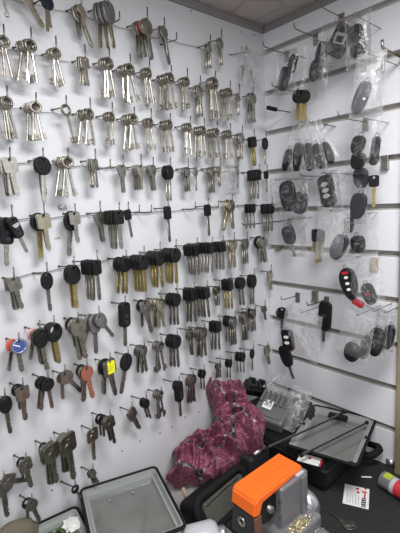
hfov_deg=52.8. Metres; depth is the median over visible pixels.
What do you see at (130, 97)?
key
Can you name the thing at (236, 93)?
key
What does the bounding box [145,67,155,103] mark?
key
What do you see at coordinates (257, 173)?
key
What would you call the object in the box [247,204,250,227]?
key
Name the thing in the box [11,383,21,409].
key
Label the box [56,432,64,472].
key
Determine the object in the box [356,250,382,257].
hook
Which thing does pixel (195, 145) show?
key
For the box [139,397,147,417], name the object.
key
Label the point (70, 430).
key
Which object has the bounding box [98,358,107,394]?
key
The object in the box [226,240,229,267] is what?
key
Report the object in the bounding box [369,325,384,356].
key fob
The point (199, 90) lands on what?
key
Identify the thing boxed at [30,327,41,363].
key
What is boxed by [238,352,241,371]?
key
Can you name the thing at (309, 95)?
key
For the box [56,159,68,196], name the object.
key
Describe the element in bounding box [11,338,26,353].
tag
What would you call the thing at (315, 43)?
hook
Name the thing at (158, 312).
key
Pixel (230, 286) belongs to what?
key
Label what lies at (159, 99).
key
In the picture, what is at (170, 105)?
key
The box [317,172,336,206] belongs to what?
key fob
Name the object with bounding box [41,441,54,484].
key
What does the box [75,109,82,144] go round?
key
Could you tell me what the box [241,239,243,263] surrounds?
key
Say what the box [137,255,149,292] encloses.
key
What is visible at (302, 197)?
key fob
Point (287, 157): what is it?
key fob
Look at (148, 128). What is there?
key
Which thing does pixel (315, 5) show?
trim
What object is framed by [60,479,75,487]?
wall hook
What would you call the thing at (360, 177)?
key fob
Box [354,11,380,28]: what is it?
hook
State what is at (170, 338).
key
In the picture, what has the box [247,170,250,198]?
key
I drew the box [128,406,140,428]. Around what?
key
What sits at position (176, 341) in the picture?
key
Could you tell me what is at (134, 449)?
wall
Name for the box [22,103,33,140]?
key
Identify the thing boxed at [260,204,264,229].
key
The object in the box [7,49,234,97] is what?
wire
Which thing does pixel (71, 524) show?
scrap
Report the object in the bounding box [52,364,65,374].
wall hook
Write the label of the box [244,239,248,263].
key
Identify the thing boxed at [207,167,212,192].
key
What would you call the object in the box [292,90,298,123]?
key
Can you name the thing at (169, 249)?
key
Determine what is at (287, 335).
key fob
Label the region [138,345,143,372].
key
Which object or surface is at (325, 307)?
key fob
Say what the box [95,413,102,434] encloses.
key
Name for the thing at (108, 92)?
key
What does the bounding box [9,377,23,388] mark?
wall hook
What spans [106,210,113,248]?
key
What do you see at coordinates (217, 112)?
key
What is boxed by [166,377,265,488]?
cloth
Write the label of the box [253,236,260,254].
key
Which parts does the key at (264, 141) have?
key blade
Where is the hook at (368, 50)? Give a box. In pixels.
[368,50,398,65]
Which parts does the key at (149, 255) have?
key blade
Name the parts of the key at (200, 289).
key blade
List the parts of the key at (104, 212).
key blade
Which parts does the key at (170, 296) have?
key blade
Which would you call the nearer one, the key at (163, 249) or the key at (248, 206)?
the key at (163, 249)
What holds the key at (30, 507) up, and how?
hanging from the wall hook at (20, 495)
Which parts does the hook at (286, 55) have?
rod, plate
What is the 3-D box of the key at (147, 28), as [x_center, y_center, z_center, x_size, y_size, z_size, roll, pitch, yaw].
[-0.098,-0.429,0.758,0.003,0.071,0.030,3,11,35]
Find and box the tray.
[79,466,185,532]
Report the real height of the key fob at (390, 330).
0.060 m
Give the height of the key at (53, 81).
0.059 m
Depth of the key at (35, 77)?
0.64 m
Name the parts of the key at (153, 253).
key blade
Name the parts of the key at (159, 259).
key blade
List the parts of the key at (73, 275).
key blade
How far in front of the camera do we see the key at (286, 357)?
1.00 m
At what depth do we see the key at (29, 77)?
0.64 m
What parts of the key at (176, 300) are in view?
key blade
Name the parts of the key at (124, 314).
key blade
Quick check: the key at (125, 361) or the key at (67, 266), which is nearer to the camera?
the key at (67, 266)
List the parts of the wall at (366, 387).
slat panel, slat panel, slat panel, slat panel, slat panel, slat panel, slat panel, slat panel, slat panel, slat panel, slat panel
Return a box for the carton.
[250,397,259,405]
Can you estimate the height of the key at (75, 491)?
0.034 m
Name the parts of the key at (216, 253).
key blade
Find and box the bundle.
[290,397,314,423]
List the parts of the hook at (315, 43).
rod, plate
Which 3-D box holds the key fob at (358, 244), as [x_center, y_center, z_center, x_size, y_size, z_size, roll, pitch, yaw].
[0.328,-0.050,0.838,0.012,0.042,0.030,-10,12,-40]
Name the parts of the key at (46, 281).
key blade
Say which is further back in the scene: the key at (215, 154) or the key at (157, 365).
the key at (215, 154)
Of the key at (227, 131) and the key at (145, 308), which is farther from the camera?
the key at (227, 131)
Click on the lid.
(348, 449)
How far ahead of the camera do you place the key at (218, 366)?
0.98 m
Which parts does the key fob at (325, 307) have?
blade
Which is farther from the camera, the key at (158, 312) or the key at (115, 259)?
the key at (158, 312)
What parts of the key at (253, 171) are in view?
key blade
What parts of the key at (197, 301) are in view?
key blade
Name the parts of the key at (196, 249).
key blade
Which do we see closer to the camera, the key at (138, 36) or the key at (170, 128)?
the key at (138, 36)
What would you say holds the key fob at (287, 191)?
in the plastic bag
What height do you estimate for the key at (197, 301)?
0.071 m
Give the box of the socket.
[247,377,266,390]
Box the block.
[243,377,267,396]
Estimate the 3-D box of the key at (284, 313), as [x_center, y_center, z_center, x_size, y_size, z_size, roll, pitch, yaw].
[0.222,0.148,1.085,0.033,0.080,0.008,2,10,29]
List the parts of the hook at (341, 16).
rod, plate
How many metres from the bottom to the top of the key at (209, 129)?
0.065 m
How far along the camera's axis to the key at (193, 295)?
0.89 m
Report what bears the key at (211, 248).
hanging from the wall hook
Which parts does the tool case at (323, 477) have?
handle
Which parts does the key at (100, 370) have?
key blade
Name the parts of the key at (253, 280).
key blade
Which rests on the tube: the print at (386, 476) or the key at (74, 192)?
the print at (386, 476)
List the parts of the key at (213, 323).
key blade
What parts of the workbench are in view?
vise knob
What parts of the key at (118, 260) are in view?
key blade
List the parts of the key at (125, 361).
key blade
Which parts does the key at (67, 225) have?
key blade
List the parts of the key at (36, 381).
key blade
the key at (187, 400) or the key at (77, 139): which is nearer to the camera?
the key at (77, 139)
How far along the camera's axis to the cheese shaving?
0.69 m
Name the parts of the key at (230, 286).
key blade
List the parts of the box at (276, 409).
raised panel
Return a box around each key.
[0,35,15,77]
[0,38,6,76]
[0,96,11,138]
[0,96,18,138]
[0,100,7,139]
[0,157,13,195]
[0,172,9,195]
[0,217,13,265]
[0,395,11,433]
[0,473,26,490]
[0,479,9,516]
[2,157,19,195]
[3,0,9,16]
[4,277,15,309]
[5,277,18,309]
[6,217,27,252]
[6,276,23,308]
[6,339,15,370]
[11,350,23,371]
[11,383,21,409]
[13,41,23,81]
[15,385,29,420]
[16,457,24,478]
[17,354,21,366]
[18,41,33,84]
[18,456,29,483]
[19,457,32,487]
[20,40,33,83]
[21,39,33,81]
[22,0,44,27]
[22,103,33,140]
[22,497,30,518]
[24,38,38,82]
[24,104,40,141]
[25,103,37,140]
[27,101,38,140]
[27,328,36,359]
[27,499,40,521]
[29,101,46,140]
[29,213,42,257]
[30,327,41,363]
[31,327,44,364]
[32,158,40,193]
[33,156,50,202]
[33,328,48,369]
[34,376,44,408]
[35,213,50,246]
[36,213,51,250]
[37,377,46,409]
[40,0,53,31]
[40,272,52,310]
[40,441,52,484]
[41,378,53,407]
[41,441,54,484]
[43,322,56,362]
[43,441,58,482]
[45,51,62,87]
[46,49,56,85]
[46,323,62,363]
[48,48,58,85]
[49,11,51,27]
[50,47,64,85]
[54,157,65,196]
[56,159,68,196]
[56,372,64,398]
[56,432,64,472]
[57,157,68,196]
[57,430,75,472]
[57,432,68,471]
[59,156,70,196]
[59,431,76,479]
[60,104,75,143]
[61,156,78,196]
[61,370,80,392]
[63,211,74,255]
[63,265,74,307]
[65,317,75,346]
[66,265,80,307]
[68,318,81,359]
[69,211,80,242]
[70,7,80,36]
[70,318,87,358]
[71,6,82,35]
[71,484,81,498]
[72,4,93,47]
[75,5,83,27]
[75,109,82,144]
[76,56,81,85]
[76,364,83,383]
[77,4,84,27]
[78,56,85,85]
[78,366,86,401]
[79,56,89,85]
[79,110,89,146]
[80,259,88,299]
[81,109,88,145]
[81,366,94,397]
[82,108,91,144]
[84,259,91,299]
[84,313,91,342]
[85,108,95,145]
[86,426,97,459]
[87,159,91,187]
[87,260,94,300]
[88,313,100,353]
[89,159,94,187]
[89,469,98,482]
[90,159,98,187]
[91,259,101,299]
[92,2,102,48]
[93,211,102,241]
[94,211,104,241]
[94,312,113,336]
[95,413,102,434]
[97,1,108,48]
[98,358,107,393]
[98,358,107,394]
[98,414,105,436]
[99,58,108,97]
[100,0,115,48]
[101,57,111,97]
[102,357,116,391]
[102,416,111,440]
[103,57,115,97]
[103,211,111,248]
[103,358,116,395]
[104,112,110,145]
[104,415,115,443]
[105,112,112,144]
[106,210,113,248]
[108,112,115,145]
[109,210,117,248]
[112,257,119,293]
[113,210,123,248]
[116,68,131,104]
[116,257,124,293]
[117,65,126,103]
[117,165,122,192]
[118,165,125,192]
[118,302,130,346]
[119,65,129,103]
[119,257,130,293]
[119,353,131,393]
[121,66,132,102]
[121,115,127,149]
[122,63,131,101]
[123,114,131,149]
[123,209,132,237]
[124,63,140,102]
[125,115,134,149]
[126,114,135,148]
[126,406,137,428]
[128,113,139,149]
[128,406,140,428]
[129,254,137,291]
[131,165,135,189]
[131,255,139,291]
[132,22,139,57]
[133,21,141,56]
[134,165,138,189]
[134,255,143,291]
[134,345,138,372]
[135,21,146,57]
[135,165,140,189]
[136,165,143,189]
[136,299,143,326]
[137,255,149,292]
[138,21,146,47]
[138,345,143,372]
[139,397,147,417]
[140,19,150,59]
[140,345,147,371]
[141,18,153,59]
[141,68,147,103]
[141,300,152,332]
[142,398,150,418]
[143,68,149,102]
[143,118,150,150]
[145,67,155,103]
[145,118,151,149]
[145,250,152,285]
[146,165,152,190]
[147,118,155,149]
[147,165,153,190]
[148,165,155,190]
[148,251,154,286]
[150,251,158,287]
[151,298,156,327]
[152,298,156,324]
[153,341,159,371]
[153,390,159,418]
[154,251,164,286]
[154,298,160,328]
[154,341,161,372]
[155,390,161,418]
[156,75,162,110]
[156,298,165,326]
[156,341,166,370]
[157,26,170,64]
[157,390,165,416]
[159,74,165,109]
[159,121,164,152]
[160,26,169,56]
[161,74,168,109]
[161,121,167,152]
[161,165,168,200]
[161,248,167,282]
[162,120,170,152]
[163,75,172,109]
[163,206,171,241]
[163,248,169,283]
[164,72,171,107]
[164,120,170,152]
[165,165,173,200]
[165,292,171,324]
[165,334,172,366]
[166,72,177,108]
[166,120,174,151]
[166,248,173,283]
[168,293,175,324]
[168,334,175,366]
[169,248,180,283]
[171,293,180,324]
[171,335,180,366]
[173,380,183,415]
[179,77,185,108]
[181,77,187,108]
[181,167,185,191]
[182,123,185,153]
[183,77,191,108]
[183,167,187,191]
[183,244,190,273]
[183,287,189,321]
[184,123,189,153]
[184,167,190,191]
[185,328,191,354]
[185,374,189,402]
[186,123,191,153]
[186,244,192,274]
[186,287,191,321]
[186,374,192,402]
[187,328,193,354]
[188,374,196,401]
[189,244,195,275]
[189,288,197,321]
[193,85,197,116]
[193,127,197,156]
[193,167,197,190]
[193,244,199,274]
[194,85,199,116]
[194,327,198,356]
[195,127,199,157]
[195,286,199,316]
[195,327,199,354]
[196,84,203,116]
[197,126,201,157]
[197,286,202,316]
[197,369,201,388]
[198,126,203,156]
[198,242,202,271]
[198,327,202,357]
[199,287,205,317]
[200,126,206,156]
[200,327,206,355]
[200,370,205,389]
[201,242,206,272]
[202,287,209,316]
[203,204,210,235]
[204,43,207,67]
[204,242,209,272]
[205,43,209,68]
[206,78,213,118]
[206,129,211,158]
[206,167,210,192]
[207,43,211,67]
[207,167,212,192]
[208,77,215,117]
[208,129,213,157]
[208,242,214,272]
[209,129,215,158]
[209,167,215,192]
[209,320,214,348]
[210,77,219,117]
[211,128,217,157]
[212,320,216,349]
[213,128,220,157]
[214,241,217,269]
[215,241,221,269]
[215,286,217,305]
[215,321,221,349]
[216,38,221,65]
[216,286,219,304]
[217,38,223,64]
[217,166,220,186]
[217,363,221,376]
[218,241,225,269]
[219,89,223,119]
[221,89,228,120]
[221,278,226,307]
[222,89,228,119]
[222,315,227,341]
[223,130,225,158]
[223,199,228,230]
[224,88,230,118]
[224,130,229,158]
[224,279,229,308]
[225,316,230,341]
[225,358,227,377]
[226,88,233,119]
[226,130,232,158]
[226,200,231,227]
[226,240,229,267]
[227,279,233,308]
[228,200,234,228]
[228,240,232,267]
[228,359,231,378]
[229,240,236,267]
[229,316,231,345]
[230,316,234,344]
[232,316,236,343]
[234,277,241,304]
[234,351,238,371]
[235,93,238,115]
[235,166,239,188]
[236,93,239,114]
[236,133,240,158]
[237,277,245,304]
[238,133,244,158]
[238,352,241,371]
[240,65,244,80]
[240,311,243,339]
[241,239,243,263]
[241,311,245,339]
[241,352,245,372]
[242,239,245,263]
[242,311,249,339]
[244,204,247,227]
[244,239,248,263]
[245,94,248,122]
[246,274,251,303]
[247,93,252,121]
[247,137,253,165]
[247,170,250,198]
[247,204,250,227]
[248,69,254,84]
[248,93,256,122]
[249,170,253,198]
[249,274,256,304]
[249,349,254,369]
[250,136,256,165]
[250,204,255,227]
[251,309,253,330]
[252,170,256,197]
[252,309,255,330]
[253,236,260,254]
[255,169,260,198]
[257,237,261,262]
[258,237,264,262]
[259,237,267,261]
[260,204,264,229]
[262,138,267,164]
[262,306,266,319]
[263,204,266,230]
[264,171,268,192]
[264,345,270,363]
[265,204,268,230]
[268,204,273,230]
[268,271,272,289]
[276,307,287,330]
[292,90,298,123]
[294,90,307,122]
[300,89,310,121]
[311,229,322,263]
[316,230,324,261]
[328,510,355,530]
[369,175,378,206]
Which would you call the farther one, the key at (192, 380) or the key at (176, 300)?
the key at (192, 380)
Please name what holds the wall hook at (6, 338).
attached to the wall at (134, 449)
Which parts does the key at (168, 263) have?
key blade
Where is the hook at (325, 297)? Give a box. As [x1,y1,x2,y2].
[306,296,328,305]
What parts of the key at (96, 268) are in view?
key blade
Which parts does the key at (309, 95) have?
key blade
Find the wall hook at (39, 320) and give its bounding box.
[24,320,40,331]
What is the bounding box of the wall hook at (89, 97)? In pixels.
[71,97,90,114]
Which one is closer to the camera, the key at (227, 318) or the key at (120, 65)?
the key at (120, 65)
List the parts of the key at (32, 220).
key blade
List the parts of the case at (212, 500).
panel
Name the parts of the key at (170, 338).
key blade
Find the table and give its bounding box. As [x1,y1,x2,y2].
[225,458,399,532]
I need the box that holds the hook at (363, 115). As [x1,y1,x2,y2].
[363,115,388,123]
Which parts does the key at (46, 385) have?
key blade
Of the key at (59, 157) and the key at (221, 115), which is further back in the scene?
the key at (221, 115)
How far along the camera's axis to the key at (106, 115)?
0.74 m
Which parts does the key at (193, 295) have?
key blade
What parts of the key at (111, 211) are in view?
key blade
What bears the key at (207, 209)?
hanging from the wall hook
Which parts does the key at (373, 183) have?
key blade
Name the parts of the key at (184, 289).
key blade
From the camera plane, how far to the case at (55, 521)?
0.74 m
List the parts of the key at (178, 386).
key blade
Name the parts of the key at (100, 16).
key blade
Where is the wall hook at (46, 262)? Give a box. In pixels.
[32,262,47,274]
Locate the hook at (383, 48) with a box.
[380,39,399,57]
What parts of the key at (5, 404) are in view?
key blade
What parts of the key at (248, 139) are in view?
key blade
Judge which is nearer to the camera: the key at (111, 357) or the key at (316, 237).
the key at (111, 357)
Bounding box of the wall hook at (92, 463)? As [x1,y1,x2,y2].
[80,463,93,472]
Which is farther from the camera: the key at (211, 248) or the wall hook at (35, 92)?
the key at (211, 248)
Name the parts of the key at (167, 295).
key blade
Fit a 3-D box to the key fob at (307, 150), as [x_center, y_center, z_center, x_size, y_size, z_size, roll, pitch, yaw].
[0.240,-0.245,0.889,0.012,0.068,0.024,-10,12,-40]
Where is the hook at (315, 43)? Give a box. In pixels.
[293,23,317,46]
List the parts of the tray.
floor panel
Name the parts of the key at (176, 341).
key blade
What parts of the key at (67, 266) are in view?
key blade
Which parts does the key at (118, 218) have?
key blade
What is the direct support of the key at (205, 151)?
hanging from the wall hook
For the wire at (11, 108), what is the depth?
0.70 m
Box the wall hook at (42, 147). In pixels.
[27,147,43,161]
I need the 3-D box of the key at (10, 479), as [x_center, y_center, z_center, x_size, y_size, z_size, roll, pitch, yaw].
[-0.315,0.363,0.688,0.003,0.042,0.060,2,10,28]
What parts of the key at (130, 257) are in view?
key blade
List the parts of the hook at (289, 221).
rod, plate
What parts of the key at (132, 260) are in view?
key blade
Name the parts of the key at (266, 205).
key blade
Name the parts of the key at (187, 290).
key blade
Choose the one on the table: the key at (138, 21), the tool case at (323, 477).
the tool case at (323, 477)
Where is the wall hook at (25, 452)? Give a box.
[13,452,26,461]
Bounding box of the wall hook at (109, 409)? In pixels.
[91,409,110,419]
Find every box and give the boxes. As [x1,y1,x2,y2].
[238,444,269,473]
[256,388,292,432]
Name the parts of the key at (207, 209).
key blade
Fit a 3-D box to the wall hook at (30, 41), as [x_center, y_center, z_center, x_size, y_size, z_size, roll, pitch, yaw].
[-0.283,-0.361,0.638,0.048,0.022,0.004,2,10,29]
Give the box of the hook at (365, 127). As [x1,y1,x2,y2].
[337,111,368,131]
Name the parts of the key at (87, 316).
key blade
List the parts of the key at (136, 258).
key blade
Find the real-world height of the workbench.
0.822 m
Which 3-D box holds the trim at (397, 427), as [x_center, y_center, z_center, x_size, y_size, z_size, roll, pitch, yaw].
[0.461,0.314,0.873,0.042,1.804,0.054,-10,12,-40]
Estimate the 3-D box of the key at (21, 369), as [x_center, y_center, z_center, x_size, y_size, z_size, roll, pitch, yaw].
[-0.299,0.148,0.665,0.003,0.055,0.023,2,10,32]
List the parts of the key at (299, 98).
key blade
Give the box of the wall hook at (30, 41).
[12,27,31,48]
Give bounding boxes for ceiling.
[195,0,316,25]
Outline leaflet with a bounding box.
[297,454,323,466]
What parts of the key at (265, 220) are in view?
key blade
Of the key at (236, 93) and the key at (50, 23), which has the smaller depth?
the key at (50, 23)
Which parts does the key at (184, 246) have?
key blade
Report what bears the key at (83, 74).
hanging from the wall hook at (84, 44)
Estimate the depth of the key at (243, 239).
1.01 m
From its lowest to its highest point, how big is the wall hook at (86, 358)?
0.021 m
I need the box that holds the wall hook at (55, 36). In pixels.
[41,36,56,56]
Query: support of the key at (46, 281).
hanging from the wall hook at (46, 262)
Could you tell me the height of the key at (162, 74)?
0.069 m
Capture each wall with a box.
[0,0,274,528]
[263,0,399,467]
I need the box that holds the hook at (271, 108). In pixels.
[266,106,289,112]
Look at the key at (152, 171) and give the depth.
0.81 m
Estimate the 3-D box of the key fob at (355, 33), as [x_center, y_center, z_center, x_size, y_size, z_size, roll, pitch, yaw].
[0.296,-0.430,0.761,0.012,0.065,0.037,-10,12,-40]
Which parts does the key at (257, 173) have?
key blade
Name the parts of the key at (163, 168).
key blade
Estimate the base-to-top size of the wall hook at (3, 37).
0.021 m
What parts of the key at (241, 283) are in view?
key blade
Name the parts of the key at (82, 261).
key blade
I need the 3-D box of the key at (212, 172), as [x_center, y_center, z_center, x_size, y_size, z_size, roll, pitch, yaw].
[0.029,-0.197,0.915,0.003,0.057,0.024,3,11,36]
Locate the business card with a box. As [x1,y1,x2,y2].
[343,484,368,509]
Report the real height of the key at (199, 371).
0.050 m
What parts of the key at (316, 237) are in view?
key blade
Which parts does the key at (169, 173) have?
key blade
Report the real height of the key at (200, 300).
0.071 m
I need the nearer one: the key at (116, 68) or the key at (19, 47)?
the key at (19, 47)
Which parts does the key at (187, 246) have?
key blade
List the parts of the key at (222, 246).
key blade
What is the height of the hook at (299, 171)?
0.029 m
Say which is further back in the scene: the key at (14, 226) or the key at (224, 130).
the key at (224, 130)
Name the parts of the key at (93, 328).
key blade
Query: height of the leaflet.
0.001 m
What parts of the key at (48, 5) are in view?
key blade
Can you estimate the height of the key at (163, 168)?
0.072 m
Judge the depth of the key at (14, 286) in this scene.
0.66 m
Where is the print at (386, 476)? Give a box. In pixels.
[383,472,394,479]
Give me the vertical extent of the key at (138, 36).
0.063 m
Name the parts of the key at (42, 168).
key blade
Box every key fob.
[277,64,290,90]
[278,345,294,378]
[279,178,296,210]
[281,327,294,350]
[282,146,292,170]
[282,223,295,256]
[287,51,298,73]
[293,139,303,170]
[293,189,307,213]
[303,140,313,170]
[309,54,323,81]
[312,140,324,168]
[315,37,327,60]
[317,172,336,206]
[318,299,331,341]
[321,139,334,163]
[325,21,351,58]
[329,232,349,259]
[339,265,357,299]
[344,214,353,232]
[344,340,360,361]
[347,22,366,57]
[349,189,366,218]
[350,132,365,152]
[350,149,365,169]
[350,232,365,252]
[350,298,364,307]
[351,77,371,113]
[353,168,368,187]
[359,332,371,358]
[361,280,376,304]
[369,133,380,164]
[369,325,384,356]
[383,322,395,348]
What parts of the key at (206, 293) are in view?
key blade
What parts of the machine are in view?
copper plate, motor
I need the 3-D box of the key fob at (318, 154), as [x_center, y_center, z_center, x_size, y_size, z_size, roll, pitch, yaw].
[0.254,-0.240,0.862,0.012,0.061,0.026,-10,12,-40]
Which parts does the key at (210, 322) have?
key blade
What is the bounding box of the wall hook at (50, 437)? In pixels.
[34,437,51,447]
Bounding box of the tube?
[378,471,399,498]
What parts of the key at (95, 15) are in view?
key blade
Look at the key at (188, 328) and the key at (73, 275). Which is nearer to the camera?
the key at (73, 275)
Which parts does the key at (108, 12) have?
key blade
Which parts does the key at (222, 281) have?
key blade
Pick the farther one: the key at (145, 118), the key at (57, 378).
the key at (145, 118)
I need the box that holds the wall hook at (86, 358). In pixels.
[73,358,87,368]
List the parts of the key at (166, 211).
key blade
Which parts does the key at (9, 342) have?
key blade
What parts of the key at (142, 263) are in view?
key blade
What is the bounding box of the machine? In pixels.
[232,454,328,532]
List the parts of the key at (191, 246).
key blade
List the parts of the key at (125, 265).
key blade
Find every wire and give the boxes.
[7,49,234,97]
[11,108,246,140]
[15,0,202,49]
[17,162,240,172]
[18,204,256,219]
[20,238,251,276]
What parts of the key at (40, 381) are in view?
key blade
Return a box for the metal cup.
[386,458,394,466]
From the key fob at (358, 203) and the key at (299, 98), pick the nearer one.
the key fob at (358, 203)
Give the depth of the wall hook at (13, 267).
0.65 m
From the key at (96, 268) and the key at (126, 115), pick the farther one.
the key at (126, 115)
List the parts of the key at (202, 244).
key blade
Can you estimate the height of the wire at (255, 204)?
0.007 m
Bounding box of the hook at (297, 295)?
[280,292,299,302]
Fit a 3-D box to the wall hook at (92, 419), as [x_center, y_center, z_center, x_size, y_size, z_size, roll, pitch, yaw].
[-0.217,0.300,0.773,0.038,0.025,0.004,3,11,35]
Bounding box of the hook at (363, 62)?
[349,51,367,71]
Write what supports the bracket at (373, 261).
attached to the wall at (366, 387)
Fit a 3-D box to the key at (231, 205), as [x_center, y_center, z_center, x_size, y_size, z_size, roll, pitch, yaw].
[0.076,-0.124,0.964,0.003,0.070,0.029,4,11,37]
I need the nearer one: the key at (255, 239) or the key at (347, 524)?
the key at (347, 524)
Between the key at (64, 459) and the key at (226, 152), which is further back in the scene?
the key at (226, 152)
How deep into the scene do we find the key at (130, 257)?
0.80 m
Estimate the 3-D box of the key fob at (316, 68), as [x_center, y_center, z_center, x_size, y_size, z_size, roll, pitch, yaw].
[0.243,-0.415,0.842,0.012,0.049,0.033,-10,12,-40]
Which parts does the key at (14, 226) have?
key blade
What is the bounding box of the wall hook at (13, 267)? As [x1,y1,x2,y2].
[2,267,14,279]
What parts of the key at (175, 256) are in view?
key blade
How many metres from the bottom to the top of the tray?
0.019 m
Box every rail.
[264,413,342,450]
[298,421,368,457]
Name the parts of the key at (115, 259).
key blade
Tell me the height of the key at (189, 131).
0.064 m
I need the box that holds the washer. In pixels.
[238,516,245,526]
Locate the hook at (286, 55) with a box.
[262,42,288,62]
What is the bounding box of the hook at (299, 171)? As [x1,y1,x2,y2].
[299,171,331,176]
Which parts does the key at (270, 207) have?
key blade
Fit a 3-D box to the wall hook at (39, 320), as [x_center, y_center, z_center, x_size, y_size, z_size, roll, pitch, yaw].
[-0.285,0.098,0.683,0.051,0.022,0.004,4,11,37]
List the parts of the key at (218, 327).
key blade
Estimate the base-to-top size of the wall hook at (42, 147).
0.020 m
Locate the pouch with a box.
[0,517,38,532]
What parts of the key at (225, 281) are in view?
key blade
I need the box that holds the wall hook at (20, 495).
[19,493,32,502]
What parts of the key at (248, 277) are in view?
key blade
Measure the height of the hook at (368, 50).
0.007 m
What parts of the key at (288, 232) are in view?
blade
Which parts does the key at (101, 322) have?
key blade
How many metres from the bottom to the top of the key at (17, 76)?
0.063 m
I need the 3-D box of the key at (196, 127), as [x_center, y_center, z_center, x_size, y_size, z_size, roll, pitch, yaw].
[-0.003,-0.273,0.885,0.006,0.066,0.023,2,10,30]
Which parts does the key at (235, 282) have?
key blade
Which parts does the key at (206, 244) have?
key blade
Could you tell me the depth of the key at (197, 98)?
0.87 m
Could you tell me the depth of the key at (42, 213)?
0.67 m
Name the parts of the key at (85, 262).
key blade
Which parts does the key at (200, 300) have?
key blade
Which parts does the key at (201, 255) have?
key blade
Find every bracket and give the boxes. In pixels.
[311,290,318,301]
[369,258,377,270]
[376,57,385,73]
[380,156,390,169]
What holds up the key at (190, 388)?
hanging from the wall hook
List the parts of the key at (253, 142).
key blade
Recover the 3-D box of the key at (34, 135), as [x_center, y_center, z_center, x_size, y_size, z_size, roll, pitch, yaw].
[-0.266,-0.234,0.649,0.006,0.061,0.021,3,11,34]
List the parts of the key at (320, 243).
key blade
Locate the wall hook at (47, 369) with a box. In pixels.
[32,369,48,380]
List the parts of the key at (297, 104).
key blade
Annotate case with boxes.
[38,506,86,532]
[180,465,247,524]
[263,417,382,489]
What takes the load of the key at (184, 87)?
hanging from the wall hook
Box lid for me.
[286,405,376,466]
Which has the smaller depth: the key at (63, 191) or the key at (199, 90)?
the key at (63, 191)
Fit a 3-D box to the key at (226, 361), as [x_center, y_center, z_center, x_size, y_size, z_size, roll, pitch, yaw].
[0.068,0.253,1.002,0.005,0.050,0.017,3,11,34]
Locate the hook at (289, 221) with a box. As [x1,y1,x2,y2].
[241,217,291,225]
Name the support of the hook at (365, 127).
attached to the wall at (366, 387)
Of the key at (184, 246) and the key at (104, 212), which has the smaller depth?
the key at (104, 212)
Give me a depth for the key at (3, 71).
0.62 m
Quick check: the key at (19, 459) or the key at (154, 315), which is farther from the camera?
the key at (154, 315)
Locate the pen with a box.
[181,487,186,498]
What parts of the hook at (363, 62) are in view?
plate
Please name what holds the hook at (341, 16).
attached to the wall at (366, 387)
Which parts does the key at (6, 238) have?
key blade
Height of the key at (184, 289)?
0.077 m
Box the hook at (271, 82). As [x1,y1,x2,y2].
[271,82,298,91]
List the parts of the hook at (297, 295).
plate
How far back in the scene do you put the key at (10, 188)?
0.63 m
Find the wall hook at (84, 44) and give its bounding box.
[71,44,85,61]
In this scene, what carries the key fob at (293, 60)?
in the plastic bag
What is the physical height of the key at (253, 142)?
0.070 m
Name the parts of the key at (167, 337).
key blade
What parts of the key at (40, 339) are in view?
key blade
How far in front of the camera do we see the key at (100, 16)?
0.71 m
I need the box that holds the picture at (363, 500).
[361,498,365,507]
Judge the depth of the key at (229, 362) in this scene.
0.99 m
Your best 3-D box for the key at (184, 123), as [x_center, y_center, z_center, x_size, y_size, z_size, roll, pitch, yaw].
[-0.030,-0.273,0.862,0.006,0.064,0.022,1,10,26]
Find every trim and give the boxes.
[168,0,264,33]
[264,0,336,31]
[394,265,399,474]
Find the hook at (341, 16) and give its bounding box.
[320,1,344,22]
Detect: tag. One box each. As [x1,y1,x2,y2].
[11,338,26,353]
[107,360,114,374]
[311,241,324,252]
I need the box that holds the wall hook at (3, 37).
[0,24,4,39]
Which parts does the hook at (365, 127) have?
rod, plate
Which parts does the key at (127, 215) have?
key blade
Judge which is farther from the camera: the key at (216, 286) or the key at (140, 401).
the key at (216, 286)
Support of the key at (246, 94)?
hanging from the wall hook
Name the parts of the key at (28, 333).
key blade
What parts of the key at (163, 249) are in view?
key blade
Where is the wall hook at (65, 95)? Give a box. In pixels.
[51,95,66,110]
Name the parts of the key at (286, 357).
blade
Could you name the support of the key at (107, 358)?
hanging from the wall hook
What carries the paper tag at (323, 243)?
attached to the key at (320, 243)
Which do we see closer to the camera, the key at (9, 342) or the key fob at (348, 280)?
the key at (9, 342)
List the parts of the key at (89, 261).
key blade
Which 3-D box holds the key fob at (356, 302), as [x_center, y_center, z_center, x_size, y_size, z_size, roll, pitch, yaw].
[0.322,0.074,0.827,0.011,0.020,0.030,-10,12,-40]
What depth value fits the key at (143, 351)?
0.83 m
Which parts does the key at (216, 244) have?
key blade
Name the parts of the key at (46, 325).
key blade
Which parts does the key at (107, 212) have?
key blade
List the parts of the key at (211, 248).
key blade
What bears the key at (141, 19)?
hanging from the wall hook
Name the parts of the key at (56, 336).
key blade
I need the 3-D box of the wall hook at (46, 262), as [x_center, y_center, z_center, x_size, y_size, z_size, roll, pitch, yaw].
[-0.274,0.003,0.689,0.042,0.023,0.004,3,10,32]
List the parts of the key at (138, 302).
key blade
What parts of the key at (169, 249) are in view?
key blade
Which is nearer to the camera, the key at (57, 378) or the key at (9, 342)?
the key at (9, 342)
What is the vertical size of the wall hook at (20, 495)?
0.019 m
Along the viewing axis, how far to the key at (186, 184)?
0.87 m
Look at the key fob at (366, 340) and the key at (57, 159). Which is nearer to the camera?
the key at (57, 159)
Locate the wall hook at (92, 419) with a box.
[81,419,93,430]
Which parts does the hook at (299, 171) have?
rod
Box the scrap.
[61,516,79,532]
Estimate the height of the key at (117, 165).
0.052 m
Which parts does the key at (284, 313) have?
key blade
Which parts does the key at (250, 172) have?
key blade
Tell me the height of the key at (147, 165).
0.051 m
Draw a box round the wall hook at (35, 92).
[19,92,36,109]
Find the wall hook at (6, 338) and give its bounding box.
[5,332,19,342]
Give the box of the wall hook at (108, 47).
[92,47,109,64]
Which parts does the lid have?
floor panel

